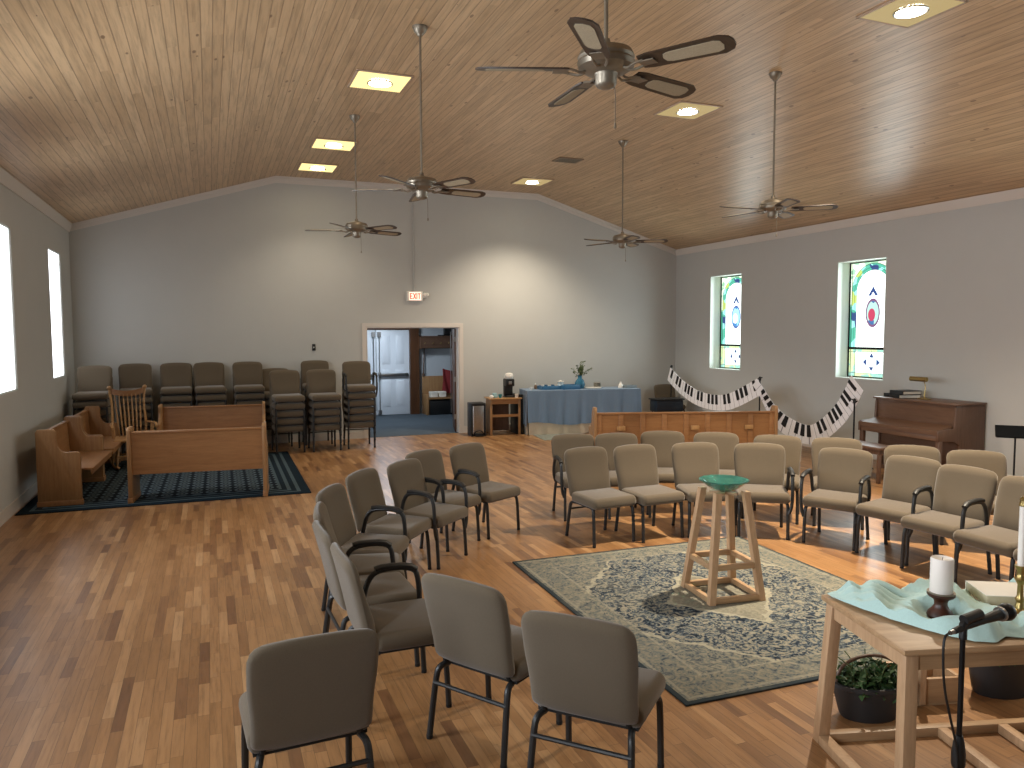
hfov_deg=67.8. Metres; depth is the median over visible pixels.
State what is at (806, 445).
baseboard
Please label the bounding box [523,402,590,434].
undercloth
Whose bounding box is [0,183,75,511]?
wall
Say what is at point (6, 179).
trim
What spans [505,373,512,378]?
tub
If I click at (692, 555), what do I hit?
stand
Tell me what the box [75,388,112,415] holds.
chair
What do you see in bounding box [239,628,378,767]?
chair
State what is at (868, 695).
planter
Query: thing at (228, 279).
wall
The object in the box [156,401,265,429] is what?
pew
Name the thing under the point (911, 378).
lamp
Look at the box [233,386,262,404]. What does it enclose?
chair
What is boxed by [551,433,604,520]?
chair
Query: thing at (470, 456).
chair
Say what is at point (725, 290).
window
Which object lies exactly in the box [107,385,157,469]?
rocking chair
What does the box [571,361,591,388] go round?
flower vase
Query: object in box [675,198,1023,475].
wall
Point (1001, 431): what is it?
music stand
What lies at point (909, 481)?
chair
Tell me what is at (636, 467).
chair
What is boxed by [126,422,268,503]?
pew
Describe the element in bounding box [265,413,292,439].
chair
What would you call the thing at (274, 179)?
trim
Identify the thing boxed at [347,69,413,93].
recessed light
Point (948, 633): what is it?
microphone cable
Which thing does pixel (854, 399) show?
banner stand
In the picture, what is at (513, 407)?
base cabinet
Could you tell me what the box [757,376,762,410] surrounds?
banner stand
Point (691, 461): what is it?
chair
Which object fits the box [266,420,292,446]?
chair
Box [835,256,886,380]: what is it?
window
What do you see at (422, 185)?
ceiling fan
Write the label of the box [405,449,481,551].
chair
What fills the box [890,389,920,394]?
book
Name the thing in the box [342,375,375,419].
chair
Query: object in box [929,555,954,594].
pillar candle
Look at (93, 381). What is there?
chair
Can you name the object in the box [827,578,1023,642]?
table cloth
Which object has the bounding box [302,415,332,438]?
chair
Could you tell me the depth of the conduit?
14.54 m
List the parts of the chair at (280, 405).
seat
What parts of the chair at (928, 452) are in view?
leg, backrest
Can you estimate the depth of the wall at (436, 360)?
18.84 m
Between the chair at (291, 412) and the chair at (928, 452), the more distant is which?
the chair at (291, 412)
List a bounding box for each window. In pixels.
[0,223,16,394]
[48,248,63,378]
[709,273,741,370]
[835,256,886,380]
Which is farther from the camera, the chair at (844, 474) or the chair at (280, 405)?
the chair at (280, 405)
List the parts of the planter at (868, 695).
hoop handle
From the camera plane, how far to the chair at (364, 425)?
13.22 m
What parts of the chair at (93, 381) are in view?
seat, backrest, leg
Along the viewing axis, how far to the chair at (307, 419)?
13.69 m
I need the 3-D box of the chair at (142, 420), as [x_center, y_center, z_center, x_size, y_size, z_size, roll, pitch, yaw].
[-6.215,0.605,12.637,0.502,0.857,0.583,-2,4,-25]
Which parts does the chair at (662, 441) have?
backrest, seat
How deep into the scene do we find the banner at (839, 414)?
11.87 m
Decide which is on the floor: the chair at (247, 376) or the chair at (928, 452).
the chair at (928, 452)
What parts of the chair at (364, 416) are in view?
seat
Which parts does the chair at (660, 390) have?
backrest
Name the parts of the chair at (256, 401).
seat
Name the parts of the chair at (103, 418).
seat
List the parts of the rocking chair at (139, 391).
post, armrest, leg, seat, crest rail, post, armrest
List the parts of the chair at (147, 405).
seat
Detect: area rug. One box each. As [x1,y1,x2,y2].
[14,451,310,515]
[512,536,888,705]
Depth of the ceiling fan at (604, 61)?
3.76 m
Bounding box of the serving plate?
[585,387,600,388]
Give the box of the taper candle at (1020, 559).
[1017,496,1023,566]
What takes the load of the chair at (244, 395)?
on the chair
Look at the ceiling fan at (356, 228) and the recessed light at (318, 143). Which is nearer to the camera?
the ceiling fan at (356, 228)
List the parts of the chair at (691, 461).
leg, leg, backrest, seat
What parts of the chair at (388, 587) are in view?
leg, backrest, leg, armrest, seat, leg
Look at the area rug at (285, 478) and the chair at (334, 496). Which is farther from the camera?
the area rug at (285, 478)
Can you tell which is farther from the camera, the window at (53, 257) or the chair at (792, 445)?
the window at (53, 257)
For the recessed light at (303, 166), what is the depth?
12.76 m
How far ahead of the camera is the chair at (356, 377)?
13.38 m
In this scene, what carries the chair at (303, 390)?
on the chair
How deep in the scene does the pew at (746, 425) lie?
10.88 m
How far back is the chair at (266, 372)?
13.54 m
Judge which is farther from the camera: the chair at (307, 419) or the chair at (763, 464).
the chair at (307, 419)
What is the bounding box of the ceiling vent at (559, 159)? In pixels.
[552,157,583,163]
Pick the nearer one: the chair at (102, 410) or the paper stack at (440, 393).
the chair at (102, 410)
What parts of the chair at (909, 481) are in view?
leg, leg, seat, leg, backrest, armrest, leg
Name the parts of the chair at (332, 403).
seat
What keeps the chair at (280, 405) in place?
on the chair at (291, 412)
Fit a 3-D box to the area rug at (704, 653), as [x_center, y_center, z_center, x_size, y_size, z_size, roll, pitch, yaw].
[1.566,1.601,5.739,2.340,0.012,2.720,-2,4,-20]
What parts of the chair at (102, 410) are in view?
seat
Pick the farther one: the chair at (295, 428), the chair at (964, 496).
the chair at (295, 428)
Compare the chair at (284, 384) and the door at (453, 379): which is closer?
the chair at (284, 384)
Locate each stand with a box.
[681,486,765,605]
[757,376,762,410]
[851,398,872,468]
[951,609,984,767]
[995,425,1023,475]
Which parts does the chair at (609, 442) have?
seat, backrest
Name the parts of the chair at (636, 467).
leg, backrest, leg, seat, leg, leg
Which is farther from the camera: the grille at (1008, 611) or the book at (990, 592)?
the book at (990, 592)
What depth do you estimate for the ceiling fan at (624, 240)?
11.16 m
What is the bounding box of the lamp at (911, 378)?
[909,376,930,399]
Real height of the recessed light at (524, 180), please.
0.039 m
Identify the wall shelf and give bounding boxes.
[419,336,451,348]
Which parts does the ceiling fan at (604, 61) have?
blade, blade, blade, down rod, pull chain, blade, blade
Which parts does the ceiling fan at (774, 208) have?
blade, blade, down rod, blade, blade, blade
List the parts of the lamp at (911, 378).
lamp shade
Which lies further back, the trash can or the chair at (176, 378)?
the trash can
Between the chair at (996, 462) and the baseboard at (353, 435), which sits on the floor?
the chair at (996, 462)
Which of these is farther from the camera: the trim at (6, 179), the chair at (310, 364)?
the chair at (310, 364)
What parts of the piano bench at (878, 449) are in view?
bench seat, leg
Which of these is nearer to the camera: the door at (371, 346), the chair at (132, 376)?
the chair at (132, 376)
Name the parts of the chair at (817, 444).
leg, seat, backrest, leg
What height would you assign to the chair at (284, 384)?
0.857 m
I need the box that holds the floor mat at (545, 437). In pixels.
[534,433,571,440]
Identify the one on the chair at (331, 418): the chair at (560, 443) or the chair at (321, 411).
the chair at (321, 411)
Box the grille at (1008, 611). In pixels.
[997,603,1016,620]
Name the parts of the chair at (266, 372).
seat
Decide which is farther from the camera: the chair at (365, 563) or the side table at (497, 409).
the side table at (497, 409)
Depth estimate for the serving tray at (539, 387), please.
14.98 m
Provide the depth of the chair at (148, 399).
12.34 m
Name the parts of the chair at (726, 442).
backrest, seat, leg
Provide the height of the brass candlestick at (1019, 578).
0.225 m
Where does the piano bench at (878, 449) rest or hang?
on the floor
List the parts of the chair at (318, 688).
leg, leg, seat, seat frame, leg, leg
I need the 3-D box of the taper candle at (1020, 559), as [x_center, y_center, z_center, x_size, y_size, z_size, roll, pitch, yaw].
[2.228,0.641,3.323,0.038,0.305,0.037,-2,4,-22]
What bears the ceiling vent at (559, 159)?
in the ceiling
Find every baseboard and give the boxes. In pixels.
[0,481,37,526]
[120,424,509,451]
[778,434,1012,475]
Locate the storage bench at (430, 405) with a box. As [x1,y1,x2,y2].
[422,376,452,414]
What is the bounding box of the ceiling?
[0,0,1023,248]
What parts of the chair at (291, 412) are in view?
seat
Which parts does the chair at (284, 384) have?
leg, backrest, seat, leg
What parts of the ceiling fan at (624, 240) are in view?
down rod, blade, blade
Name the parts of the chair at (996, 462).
seat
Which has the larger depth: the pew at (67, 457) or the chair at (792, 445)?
the pew at (67, 457)
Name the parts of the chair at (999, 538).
leg, seat, leg, backrest, leg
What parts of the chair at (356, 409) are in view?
seat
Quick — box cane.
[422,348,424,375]
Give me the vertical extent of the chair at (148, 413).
0.857 m
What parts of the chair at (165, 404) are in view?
seat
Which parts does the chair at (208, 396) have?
seat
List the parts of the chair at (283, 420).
seat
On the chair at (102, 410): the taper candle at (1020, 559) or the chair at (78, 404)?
the chair at (78, 404)
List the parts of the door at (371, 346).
vertical rod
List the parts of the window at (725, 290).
frame, stained glass pane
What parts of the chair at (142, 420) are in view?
seat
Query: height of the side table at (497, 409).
0.725 m
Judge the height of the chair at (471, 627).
0.857 m
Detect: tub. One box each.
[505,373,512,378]
[649,397,684,411]
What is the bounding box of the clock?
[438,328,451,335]
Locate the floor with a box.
[0,413,1023,767]
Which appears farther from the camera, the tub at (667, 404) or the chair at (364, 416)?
the tub at (667, 404)
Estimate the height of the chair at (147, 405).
0.857 m
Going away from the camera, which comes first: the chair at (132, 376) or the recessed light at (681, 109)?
the recessed light at (681, 109)
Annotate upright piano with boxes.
[858,396,986,467]
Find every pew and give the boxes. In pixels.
[35,416,111,506]
[66,406,125,479]
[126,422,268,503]
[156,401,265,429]
[589,405,777,443]
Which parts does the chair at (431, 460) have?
backrest, armrest, leg, seat, armrest, leg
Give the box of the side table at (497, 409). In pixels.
[484,396,521,435]
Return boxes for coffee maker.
[503,378,514,397]
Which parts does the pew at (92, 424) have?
rail, panel, panel, panel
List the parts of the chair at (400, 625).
backrest, armrest, seat, seat frame, leg, leg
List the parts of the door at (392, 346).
vertical rod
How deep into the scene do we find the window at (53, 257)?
11.34 m
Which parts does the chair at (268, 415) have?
seat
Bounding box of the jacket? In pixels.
[442,369,451,392]
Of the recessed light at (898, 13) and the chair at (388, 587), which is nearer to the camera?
the chair at (388, 587)
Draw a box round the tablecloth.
[519,386,641,425]
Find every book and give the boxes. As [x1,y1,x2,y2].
[889,393,919,397]
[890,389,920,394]
[965,580,1016,605]
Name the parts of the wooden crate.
post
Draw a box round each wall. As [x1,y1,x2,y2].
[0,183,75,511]
[69,183,675,443]
[375,328,455,414]
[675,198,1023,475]
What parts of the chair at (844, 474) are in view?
leg, armrest, leg, seat, backrest, leg, armrest, leg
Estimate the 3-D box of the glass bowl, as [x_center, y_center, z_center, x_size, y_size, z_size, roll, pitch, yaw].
[1.595,0.760,5.737,0.368,0.090,0.368,-2,4,-22]
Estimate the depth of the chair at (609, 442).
8.55 m
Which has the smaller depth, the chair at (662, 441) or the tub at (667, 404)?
the chair at (662, 441)
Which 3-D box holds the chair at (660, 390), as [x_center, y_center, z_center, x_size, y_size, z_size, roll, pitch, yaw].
[3.378,0.446,16.351,0.502,0.857,0.583,-1,4,-17]
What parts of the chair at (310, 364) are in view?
backrest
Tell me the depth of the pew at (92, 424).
11.57 m
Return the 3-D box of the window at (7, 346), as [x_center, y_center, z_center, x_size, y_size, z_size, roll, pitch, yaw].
[-5.611,-0.832,8.358,0.040,1.870,0.940,-2,4,-22]
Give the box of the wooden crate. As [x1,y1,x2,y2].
[882,661,957,705]
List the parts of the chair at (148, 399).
seat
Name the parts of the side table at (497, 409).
leg, leg, panel, rail, leg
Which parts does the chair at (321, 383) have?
backrest, seat, leg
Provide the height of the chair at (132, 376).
0.857 m
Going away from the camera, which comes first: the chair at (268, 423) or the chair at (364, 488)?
the chair at (364, 488)
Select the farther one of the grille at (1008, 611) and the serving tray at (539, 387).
the serving tray at (539, 387)
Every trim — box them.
[0,167,71,231]
[70,176,675,254]
[362,323,463,437]
[367,328,419,413]
[675,187,1023,255]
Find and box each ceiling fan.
[305,114,401,252]
[352,24,485,220]
[475,0,735,128]
[584,140,667,261]
[719,71,837,236]
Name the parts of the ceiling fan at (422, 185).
blade, blade, blade, down rod, blade, blade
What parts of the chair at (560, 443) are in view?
leg, armrest, seat, leg, backrest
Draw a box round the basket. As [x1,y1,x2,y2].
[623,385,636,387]
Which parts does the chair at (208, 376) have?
backrest, seat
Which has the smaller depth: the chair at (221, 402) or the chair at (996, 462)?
the chair at (996, 462)
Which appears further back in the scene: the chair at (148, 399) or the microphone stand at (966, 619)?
the chair at (148, 399)
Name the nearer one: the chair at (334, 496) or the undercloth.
the chair at (334, 496)
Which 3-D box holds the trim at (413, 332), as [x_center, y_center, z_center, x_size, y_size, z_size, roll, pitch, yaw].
[-3.183,-0.537,18.285,1.920,2.600,0.160,-2,4,-22]
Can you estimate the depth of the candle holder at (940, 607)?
3.30 m
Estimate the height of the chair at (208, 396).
0.857 m
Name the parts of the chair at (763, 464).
leg, leg, backrest, seat, leg, leg, armrest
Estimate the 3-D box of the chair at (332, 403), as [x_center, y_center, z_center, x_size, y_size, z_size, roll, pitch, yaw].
[-3.210,0.312,13.015,0.502,0.857,0.583,-2,4,-24]
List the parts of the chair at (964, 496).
leg, leg, seat, backrest, armrest, leg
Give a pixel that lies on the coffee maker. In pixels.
(508, 384)
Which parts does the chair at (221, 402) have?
seat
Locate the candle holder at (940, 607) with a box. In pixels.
[926,588,955,618]
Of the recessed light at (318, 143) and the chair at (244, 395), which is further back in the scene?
the chair at (244, 395)
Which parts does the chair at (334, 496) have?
leg, backrest, seat, armrest, leg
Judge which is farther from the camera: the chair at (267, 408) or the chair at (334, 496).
the chair at (267, 408)
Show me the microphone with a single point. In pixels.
(1003, 612)
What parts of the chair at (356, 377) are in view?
armrest, leg, backrest, seat, armrest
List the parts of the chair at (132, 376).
backrest, seat, leg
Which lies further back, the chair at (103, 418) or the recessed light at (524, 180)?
the recessed light at (524, 180)
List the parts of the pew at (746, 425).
panel, rail, panel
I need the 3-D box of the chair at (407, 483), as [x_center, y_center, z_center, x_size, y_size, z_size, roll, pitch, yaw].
[-0.746,1.118,6.732,0.583,0.857,0.566,2,4,27]
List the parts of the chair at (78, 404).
seat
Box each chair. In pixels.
[72,365,111,421]
[72,377,112,422]
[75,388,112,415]
[101,395,113,422]
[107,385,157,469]
[118,363,152,416]
[119,384,152,425]
[119,385,152,433]
[121,393,152,435]
[121,419,153,448]
[122,406,153,455]
[160,363,191,405]
[160,378,192,402]
[163,382,192,406]
[193,362,226,405]
[193,374,226,401]
[194,387,224,405]
[232,361,264,404]
[232,373,264,400]
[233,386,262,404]
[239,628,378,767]
[263,368,287,398]
[265,399,269,406]
[265,406,269,414]
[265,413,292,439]
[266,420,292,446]
[269,370,304,423]
[269,381,305,430]
[269,389,305,438]
[270,401,305,446]
[270,407,305,453]
[301,360,328,409]
[301,376,306,416]
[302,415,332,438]
[302,419,332,445]
[306,369,341,421]
[306,380,341,429]
[306,388,341,436]
[306,395,341,444]
[306,402,341,451]
[312,520,419,666]
[313,501,404,632]
[315,483,408,610]
[330,542,451,707]
[342,361,377,412]
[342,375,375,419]
[342,387,375,426]
[342,388,375,434]
[342,396,375,441]
[342,403,375,448]
[345,468,431,569]
[387,458,467,569]
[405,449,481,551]
[421,573,561,767]
[449,443,520,539]
[521,610,665,767]
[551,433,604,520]
[564,446,635,547]
[595,433,651,519]
[613,444,684,542]
[641,431,684,514]
[654,384,685,411]
[671,442,736,537]
[694,432,743,517]
[734,443,794,539]
[752,435,801,524]
[799,447,872,550]
[811,437,863,529]
[855,455,941,565]
[883,445,943,545]
[900,464,997,574]
[946,450,1006,514]
[953,476,1023,583]
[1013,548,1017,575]
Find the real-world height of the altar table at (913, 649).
0.740 m
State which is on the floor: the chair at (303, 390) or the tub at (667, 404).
the tub at (667, 404)
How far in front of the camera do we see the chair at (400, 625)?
4.01 m
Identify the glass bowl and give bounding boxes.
[699,475,748,491]
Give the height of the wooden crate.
0.240 m
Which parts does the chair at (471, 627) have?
leg, backrest, seat frame, leg, seat, leg, leg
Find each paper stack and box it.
[429,391,437,396]
[437,391,445,396]
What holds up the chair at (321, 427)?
on the floor
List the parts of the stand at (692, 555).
leg, rail, rail, rail, rail, leg, leg, rail, rail, rail, rail, leg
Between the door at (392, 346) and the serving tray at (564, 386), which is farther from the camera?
the door at (392, 346)
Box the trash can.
[467,402,485,436]
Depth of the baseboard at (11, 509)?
8.64 m
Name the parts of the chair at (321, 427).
seat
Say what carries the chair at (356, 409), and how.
on the chair at (364, 416)
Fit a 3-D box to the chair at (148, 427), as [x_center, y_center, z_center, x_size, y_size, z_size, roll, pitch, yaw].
[-6.221,0.732,12.663,0.502,0.857,0.583,-2,4,-25]
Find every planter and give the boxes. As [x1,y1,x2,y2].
[834,649,897,723]
[968,665,1023,699]
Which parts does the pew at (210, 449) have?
panel, rail, panel, panel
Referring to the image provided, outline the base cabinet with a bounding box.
[510,393,523,433]
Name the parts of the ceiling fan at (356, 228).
blade, down rod, blade, blade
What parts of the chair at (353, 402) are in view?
seat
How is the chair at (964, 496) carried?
on the floor
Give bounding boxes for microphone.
[948,603,1016,634]
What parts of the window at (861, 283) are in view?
stained glass pane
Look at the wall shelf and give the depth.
18.56 m
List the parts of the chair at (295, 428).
seat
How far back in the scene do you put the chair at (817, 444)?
8.15 m
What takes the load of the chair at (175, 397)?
on the chair at (165, 404)
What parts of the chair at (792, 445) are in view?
backrest, seat, leg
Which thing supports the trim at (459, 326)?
attached to the wall at (228, 279)
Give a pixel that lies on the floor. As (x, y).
(128, 635)
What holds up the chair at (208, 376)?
on the chair
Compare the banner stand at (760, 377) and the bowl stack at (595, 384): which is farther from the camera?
the bowl stack at (595, 384)
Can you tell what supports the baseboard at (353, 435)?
attached to the wall at (228, 279)
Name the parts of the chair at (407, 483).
backrest, armrest, leg, leg, seat, armrest, leg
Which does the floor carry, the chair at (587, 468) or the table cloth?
the chair at (587, 468)
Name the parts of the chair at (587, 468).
leg, backrest, leg, seat, leg, leg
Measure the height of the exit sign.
0.190 m
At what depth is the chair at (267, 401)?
13.16 m
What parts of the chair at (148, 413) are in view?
seat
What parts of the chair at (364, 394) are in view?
seat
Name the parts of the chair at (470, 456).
backrest, leg, leg, seat, leg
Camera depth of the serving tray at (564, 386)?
15.01 m
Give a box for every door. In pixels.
[367,330,376,414]
[376,330,409,414]
[450,329,456,431]
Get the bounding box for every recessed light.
[296,162,338,172]
[310,137,358,150]
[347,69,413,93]
[511,177,553,185]
[653,100,722,119]
[856,0,968,27]
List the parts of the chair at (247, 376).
backrest, seat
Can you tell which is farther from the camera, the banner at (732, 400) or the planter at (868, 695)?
the banner at (732, 400)
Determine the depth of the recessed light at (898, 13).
6.61 m
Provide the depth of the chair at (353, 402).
13.10 m
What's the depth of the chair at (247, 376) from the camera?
13.31 m
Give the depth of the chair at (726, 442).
8.58 m
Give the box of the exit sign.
[407,291,428,300]
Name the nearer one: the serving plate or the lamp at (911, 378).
the lamp at (911, 378)
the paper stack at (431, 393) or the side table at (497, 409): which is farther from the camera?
the paper stack at (431, 393)
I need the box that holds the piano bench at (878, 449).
[859,440,888,483]
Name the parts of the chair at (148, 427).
seat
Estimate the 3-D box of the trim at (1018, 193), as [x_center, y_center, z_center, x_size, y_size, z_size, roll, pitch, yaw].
[6.959,-2.306,8.192,0.060,0.125,18.370,-2,4,-22]
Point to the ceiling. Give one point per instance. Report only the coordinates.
(107, 107)
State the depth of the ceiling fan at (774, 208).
8.24 m
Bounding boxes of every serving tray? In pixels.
[537,385,560,389]
[561,384,579,389]
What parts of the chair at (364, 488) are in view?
backrest, seat, leg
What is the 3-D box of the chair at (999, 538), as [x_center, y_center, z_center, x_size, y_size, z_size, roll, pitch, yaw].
[3.784,1.164,5.823,0.583,0.857,0.502,-2,4,-21]
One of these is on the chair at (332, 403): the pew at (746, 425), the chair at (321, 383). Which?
the chair at (321, 383)
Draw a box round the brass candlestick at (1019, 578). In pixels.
[1014,564,1023,613]
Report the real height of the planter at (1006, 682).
0.400 m
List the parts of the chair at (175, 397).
seat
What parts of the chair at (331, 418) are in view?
seat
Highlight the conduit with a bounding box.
[412,192,414,290]
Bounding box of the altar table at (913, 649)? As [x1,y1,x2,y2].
[813,594,1023,767]
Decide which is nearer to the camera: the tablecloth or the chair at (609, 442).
the chair at (609, 442)
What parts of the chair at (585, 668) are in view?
leg, leg, backrest, seat frame, seat, leg, leg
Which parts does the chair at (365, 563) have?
backrest, seat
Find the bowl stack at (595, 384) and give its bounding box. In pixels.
[593,382,600,386]
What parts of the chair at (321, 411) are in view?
seat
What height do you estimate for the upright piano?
1.045 m
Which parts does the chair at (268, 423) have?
seat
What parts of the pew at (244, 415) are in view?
panel, rail, panel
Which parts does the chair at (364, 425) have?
seat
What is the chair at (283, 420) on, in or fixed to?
on the chair at (295, 428)
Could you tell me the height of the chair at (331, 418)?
0.857 m
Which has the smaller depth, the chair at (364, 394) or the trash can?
the chair at (364, 394)
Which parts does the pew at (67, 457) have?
rail, panel, panel, panel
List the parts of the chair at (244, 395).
seat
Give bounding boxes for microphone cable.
[942,632,957,767]
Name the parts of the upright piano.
leg, panel, panel, panel, lid, leg, panel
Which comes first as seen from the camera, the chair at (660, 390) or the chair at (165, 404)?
the chair at (165, 404)
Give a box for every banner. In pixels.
[667,368,761,410]
[753,375,862,443]
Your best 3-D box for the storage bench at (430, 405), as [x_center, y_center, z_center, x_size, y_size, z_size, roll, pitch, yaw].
[-1.593,0.264,18.748,1.150,0.920,0.470,-2,4,-22]
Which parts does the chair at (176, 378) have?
seat, backrest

